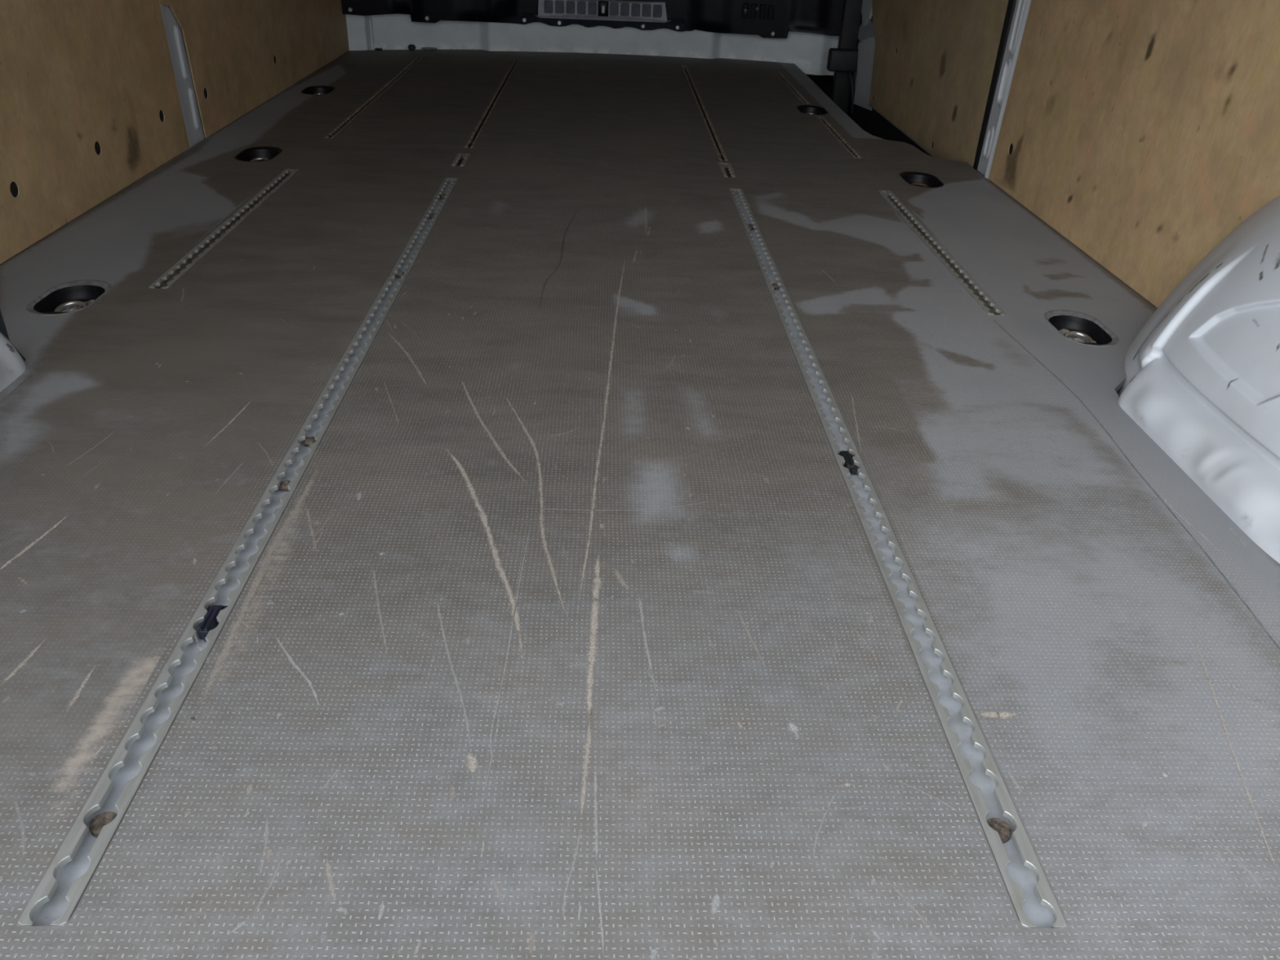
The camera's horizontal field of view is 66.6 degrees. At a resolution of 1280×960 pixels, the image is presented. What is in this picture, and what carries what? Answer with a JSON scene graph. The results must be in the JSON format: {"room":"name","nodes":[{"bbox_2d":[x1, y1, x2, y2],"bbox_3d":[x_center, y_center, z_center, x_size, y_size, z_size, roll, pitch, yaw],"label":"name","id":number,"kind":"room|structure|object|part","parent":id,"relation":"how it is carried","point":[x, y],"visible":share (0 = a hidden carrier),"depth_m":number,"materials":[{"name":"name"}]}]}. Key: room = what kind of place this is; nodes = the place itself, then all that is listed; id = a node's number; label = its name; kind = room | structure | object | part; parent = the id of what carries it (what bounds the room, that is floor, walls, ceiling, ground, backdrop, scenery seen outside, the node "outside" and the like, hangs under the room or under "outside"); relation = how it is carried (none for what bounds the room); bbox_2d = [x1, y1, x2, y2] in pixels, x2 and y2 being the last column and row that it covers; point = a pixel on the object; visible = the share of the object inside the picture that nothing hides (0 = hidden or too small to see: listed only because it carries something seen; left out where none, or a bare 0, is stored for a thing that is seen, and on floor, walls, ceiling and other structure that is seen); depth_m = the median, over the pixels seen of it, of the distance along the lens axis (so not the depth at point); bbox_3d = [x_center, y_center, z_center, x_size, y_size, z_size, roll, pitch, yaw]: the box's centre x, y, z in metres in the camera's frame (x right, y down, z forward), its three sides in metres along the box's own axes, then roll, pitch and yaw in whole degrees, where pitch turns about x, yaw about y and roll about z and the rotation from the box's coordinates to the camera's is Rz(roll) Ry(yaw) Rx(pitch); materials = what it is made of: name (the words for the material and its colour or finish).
{"room":"cargo van interior","nodes":[
{"label":"cargo van interior","id":0,"kind":"room"},
{"bbox_2d":[0,0,349,341],"bbox_3d":[-1.025,-1.320,1.754,0.040,2.060,4.180,1,31,-3],"label":"wall","id":1,"kind":"structure","parent":0,"point":[96,96],"depth_m":1.92,"materials":[{"name":"brown wood"}]},
{"bbox_3d":[-0.976,-0.927,0.874,0.003,1.699,2.187,1,31,-3],"label":"plywood panel","id":2,"kind":"part","parent":1,"relation":"part of","materials":[{"name":"brown wood"}]},
{"bbox_3d":[-1.027,-1.926,2.524,0.003,1.699,1.696,1,31,-3],"label":"plywood panel","id":3,"kind":"part","parent":1,"relation":"part of","materials":[{"name":"brown wood"}]},
{"bbox_2d":[341,0,844,75],"bbox_3d":[-0.111,-2.344,3.325,1.929,1.735,0.237,0,31,-5],"label":"wall","id":4,"kind":"structure","parent":0,"point":[800,33],"depth_m":3.74,"materials":[{"name":"white metal"}]},
{"bbox_2d":[408,44,415,50],"bbox_3d":[-0.863,-1.638,3.687,0.028,0.020,0.021,1,31,-3],"label":"plug","id":5,"kind":"object","parent":4,"relation":"attached to","point":[411,46],"visible":1,"depth_m":3.68,"materials":[{"name":"black plastic"}]},
{"bbox_2d":[535,0,671,22],"bbox_3d":[-0.139,-1.798,3.723,0.538,0.070,0.032,0,31,-5],"label":"vent strip","id":6,"kind":"object","parent":4,"relation":"attached to","point":[597,10],"visible":1,"depth_m":3.72,"materials":[{"name":"grey plastic"}]},
{"bbox_2d":[805,74,833,98],"bbox_3d":[-0.117,-2.393,3.605,1.980,2.060,0.050,1,31,-3],"label":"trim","id":7,"kind":"structure","parent":4,"relation":"attached to","point":[824,82],"depth_m":4.05,"materials":[{"name":"black plastic"}]},
{"bbox_2d":[0,49,1279,959],"bbox_3d":[-0.101,-0.647,2.139,1.870,0.012,4.053,1,31,-3],"label":"floor","id":8,"kind":"structure","parent":0,"point":[572,629],"depth_m":0.94,"materials":[{"name":"grey plastic"}]},
{"bbox_2d":[0,332,26,391],"bbox_3d":[-0.882,-0.128,1.000,0.238,0.494,1.024,1,31,-3],"label":"wheel arch","id":9,"kind":"object","parent":8,"relation":"on","point":[12,366],"visible":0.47,"depth_m":1.21,"materials":[{"name":"white paint"}]},
{"bbox_2d":[26,280,111,315],"bbox_3d":[-0.848,-0.260,1.454,0.086,0.028,0.146,1,31,-3],"label":"cup","id":10,"kind":"object","parent":8,"relation":"attached to","point":[72,296],"visible":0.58,"depth_m":1.48,"materials":[{"name":"black plastic"}]},
{"bbox_2d":[33,284,105,313],"bbox_3d":[-0.848,-0.259,1.454,0.076,0.024,0.120,1,31,-3],"label":"ring","id":11,"kind":"object","parent":10,"relation":"on","point":[62,299],"depth_m":1.48,"materials":[{"name":"black plastic"}]},
{"bbox_2d":[148,168,299,288],"bbox_3d":[-0.749,-0.481,1.813,0.029,0.015,0.743,1,31,-3],"label":"rail","id":12,"kind":"object","parent":8,"relation":"on","point":[189,260],"visible":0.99,"depth_m":1.74,"materials":[{"name":"metal"}]},
{"bbox_2d":[17,177,458,925],"bbox_3d":[-0.386,-0.189,1.359,0.029,0.015,1.791,1,31,-3],"label":"rail","id":13,"kind":"object","parent":8,"relation":"attached to","point":[55,900],"visible":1,"depth_m":0.80,"materials":[{"name":"metal"}]},
{"bbox_2d":[197,604,227,642],"bbox_3d":[-0.371,0.122,0.842,0.018,0.011,0.042,1,31,-3],"label":"clip","id":14,"kind":"object","parent":13,"relation":"on","point":[210,622],"visible":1,"depth_m":0.84,"materials":[{"name":"black plastic"}]},
{"bbox_2d":[234,146,282,161],"bbox_3d":[-0.874,-0.736,2.238,0.086,0.028,0.146,1,31,-3],"label":"cup","id":15,"kind":"object","parent":8,"relation":"attached to","point":[264,153],"visible":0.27,"depth_m":2.28,"materials":[{"name":"black plastic"}]},
{"bbox_2d":[238,149,279,160],"bbox_3d":[-0.874,-0.735,2.239,0.076,0.024,0.120,1,31,-3],"label":"ring","id":16,"kind":"object","parent":15,"relation":"on","point":[247,154],"depth_m":2.27,"materials":[{"name":"black plastic"}]},
{"bbox_2d":[300,85,335,94],"bbox_3d":[-0.968,-1.161,2.934,0.086,0.028,0.146,1,31,-3],"label":"cup","id":17,"kind":"object","parent":8,"relation":"attached to","point":[314,90],"visible":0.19,"depth_m":2.97,"materials":[{"name":"black plastic"}]},
{"bbox_2d":[303,87,333,93],"bbox_3d":[-0.968,-1.159,2.935,0.076,0.024,0.120,1,31,-3],"label":"ring","id":18,"kind":"object","parent":17,"relation":"on","point":[308,90],"depth_m":2.97,"materials":[{"name":"black plastic"}]},
{"bbox_2d":[324,56,423,137],"bbox_3d":[-0.785,-1.190,2.983,0.022,0.015,1.365,1,31,-3],"label":"rail","id":19,"kind":"object","parent":8,"relation":"attached to","point":[351,117],"visible":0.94,"depth_m":2.82,"materials":[{"name":"metal"}]},
{"bbox_2d":[420,47,437,49],"bbox_3d":[-0.806,-1.647,3.717,0.064,0.009,0.014,1,31,-3],"label":"strip","id":20,"kind":"object","parent":8,"relation":"on","point":[424,48],"visible":1,"depth_m":3.71,"materials":[{"name":"grey metal"}]},
{"bbox_2d":[451,152,470,165],"bbox_3d":[-0.417,-0.740,2.270,0.029,0.015,0.120,1,31,-3],"label":"rail","id":21,"kind":"object","parent":8,"relation":"on","point":[458,161],"visible":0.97,"depth_m":2.27,"materials":[{"name":"silver metal"}]},
{"bbox_2d":[463,59,519,147],"bbox_3d":[-0.437,-1.177,2.990,0.022,0.015,1.445,1,31,-3],"label":"rail","id":22,"kind":"object","parent":8,"relation":"attached to","point":[471,142],"visible":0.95,"depth_m":2.81,"materials":[{"name":"metal"}]},
{"bbox_2d":[680,64,728,160],"bbox_3d":[0.184,-1.164,3.020,0.022,0.015,1.510,1,31,-3],"label":"rail","id":23,"kind":"object","parent":8,"relation":"attached to","point":[717,146],"visible":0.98,"depth_m":2.83,"materials":[{"name":"metal"}]},
{"bbox_2d":[718,162,736,177],"bbox_3d":[0.204,-0.724,2.294,0.029,0.015,0.138,1,31,-3],"label":"rail","id":24,"kind":"object","parent":8,"relation":"attached to","point":[726,172],"visible":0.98,"depth_m":2.30,"materials":[{"name":"silver metal"}]},
{"bbox_2d":[773,71,809,103],"bbox_3d":[0.518,-1.353,3.360,0.022,0.015,0.640,1,31,-3],"label":"rail","id":25,"kind":"object","parent":8,"relation":"on","point":[796,92],"visible":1,"depth_m":3.32,"materials":[{"name":"metal"}]},
{"bbox_2d":[796,105,827,115],"bbox_3d":[0.528,-1.125,2.997,0.086,0.028,0.146,1,31,-3],"label":"cup","id":26,"kind":"object","parent":8,"relation":"attached to","point":[810,109],"visible":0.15,"depth_m":3.04,"materials":[{"name":"black plastic"}]},
{"bbox_2d":[798,106,825,114],"bbox_3d":[0.528,-1.123,2.998,0.076,0.024,0.120,1,31,-3],"label":"ring","id":27,"kind":"object","parent":26,"relation":"on","point":[810,110],"depth_m":3.04,"materials":[{"name":"black plastic"}]},
{"bbox_2d":[816,115,862,158],"bbox_3d":[0.543,-0.943,2.683,0.022,0.015,0.525,1,31,-3],"label":"rail","id":28,"kind":"object","parent":8,"relation":"attached to","point":[843,142],"visible":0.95,"depth_m":2.66,"materials":[{"name":"metal"}]},
{"bbox_2d":[848,88,933,196],"bbox_3d":[0.726,-1.118,3.186,0.220,0.193,1.612,1,31,-3],"label":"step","id":29,"kind":"structure","parent":8,"relation":"attached to","point":[871,122],"depth_m":3.36,"materials":[{"name":"black plastic"}]},
{"bbox_2d":[728,187,1066,928],"bbox_3d":[0.233,-0.173,1.384,0.029,0.015,1.786,1,31,-3],"label":"rail","id":30,"kind":"object","parent":8,"relation":"attached to","point":[1034,903],"visible":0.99,"depth_m":0.84,"materials":[{"name":"metal"}]},
{"bbox_2d":[838,450,857,474],"bbox_3d":[0.241,-0.022,1.131,0.018,0.011,0.042,1,31,-3],"label":"clip","id":31,"kind":"object","parent":30,"relation":"on","point":[849,464],"visible":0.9,"depth_m":1.12,"materials":[{"name":"black rubber"}]},
{"bbox_2d":[899,171,943,187],"bbox_3d":[0.661,-0.695,2.295,0.086,0.028,0.146,1,31,-3],"label":"cup","id":32,"kind":"object","parent":8,"relation":"attached to","point":[914,178],"visible":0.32,"depth_m":2.33,"materials":[{"name":"black plastic"}]},
{"bbox_2d":[902,174,940,186],"bbox_3d":[0.661,-0.693,2.296,0.076,0.024,0.120,1,31,-3],"label":"ring","id":33,"kind":"object","parent":32,"relation":"on","point":[921,180],"depth_m":2.33,"materials":[{"name":"black plastic"}]},
{"bbox_2d":[878,190,1005,315],"bbox_3d":[0.558,-0.450,1.869,0.029,0.015,0.747,1,31,-3],"label":"rail","id":34,"kind":"object","parent":8,"relation":"on","point":[982,298],"visible":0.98,"depth_m":1.79,"materials":[{"name":"metal"}]},
{"bbox_2d":[1044,310,1119,346],"bbox_3d":[0.684,-0.225,1.520,0.086,0.028,0.146,1,31,-3],"label":"cup","id":35,"kind":"object","parent":8,"relation":"attached to","point":[1075,326],"visible":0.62,"depth_m":1.55,"materials":[{"name":"black plastic"}]},
{"bbox_2d":[1116,195,1279,563],"bbox_3d":[0.753,-0.106,1.097,0.239,0.494,1.024,1,31,-3],"label":"wheel arch","id":36,"kind":"object","parent":8,"relation":"on","point":[1202,380],"visible":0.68,"depth_m":1.15,"materials":[{"name":"white paint"}]},
{"bbox_2d":[826,0,1017,173],"bbox_3d":[0.812,-1.875,2.841,0.150,2.080,1.882,1,31,-3],"label":"wall","id":37,"kind":"structure","parent":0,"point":[931,68],"depth_m":2.80,"materials":[{"name":"brown wood"}]},
{"bbox_3d":[0.818,-1.459,3.490,0.020,0.240,0.256,-1,31,-6],"label":"frame","id":38,"kind":"part","parent":37,"relation":"part of","materials":[{"name":"white paint"}]},
{"bbox_3d":[0.847,-2.268,3.130,0.020,1.482,0.153,-1,31,-6],"label":"frame","id":39,"kind":"part","parent":37,"relation":"part of","materials":[{"name":"white paint"}]},
{"bbox_2d":[977,0,1279,308],"bbox_3d":[0.905,-0.811,1.069,0.042,2.060,2.380,1,31,-3],"label":"wall","id":40,"kind":"structure","parent":0,"point":[1144,134],"depth_m":1.66,"materials":[{"name":"brown wood"}]}
]}

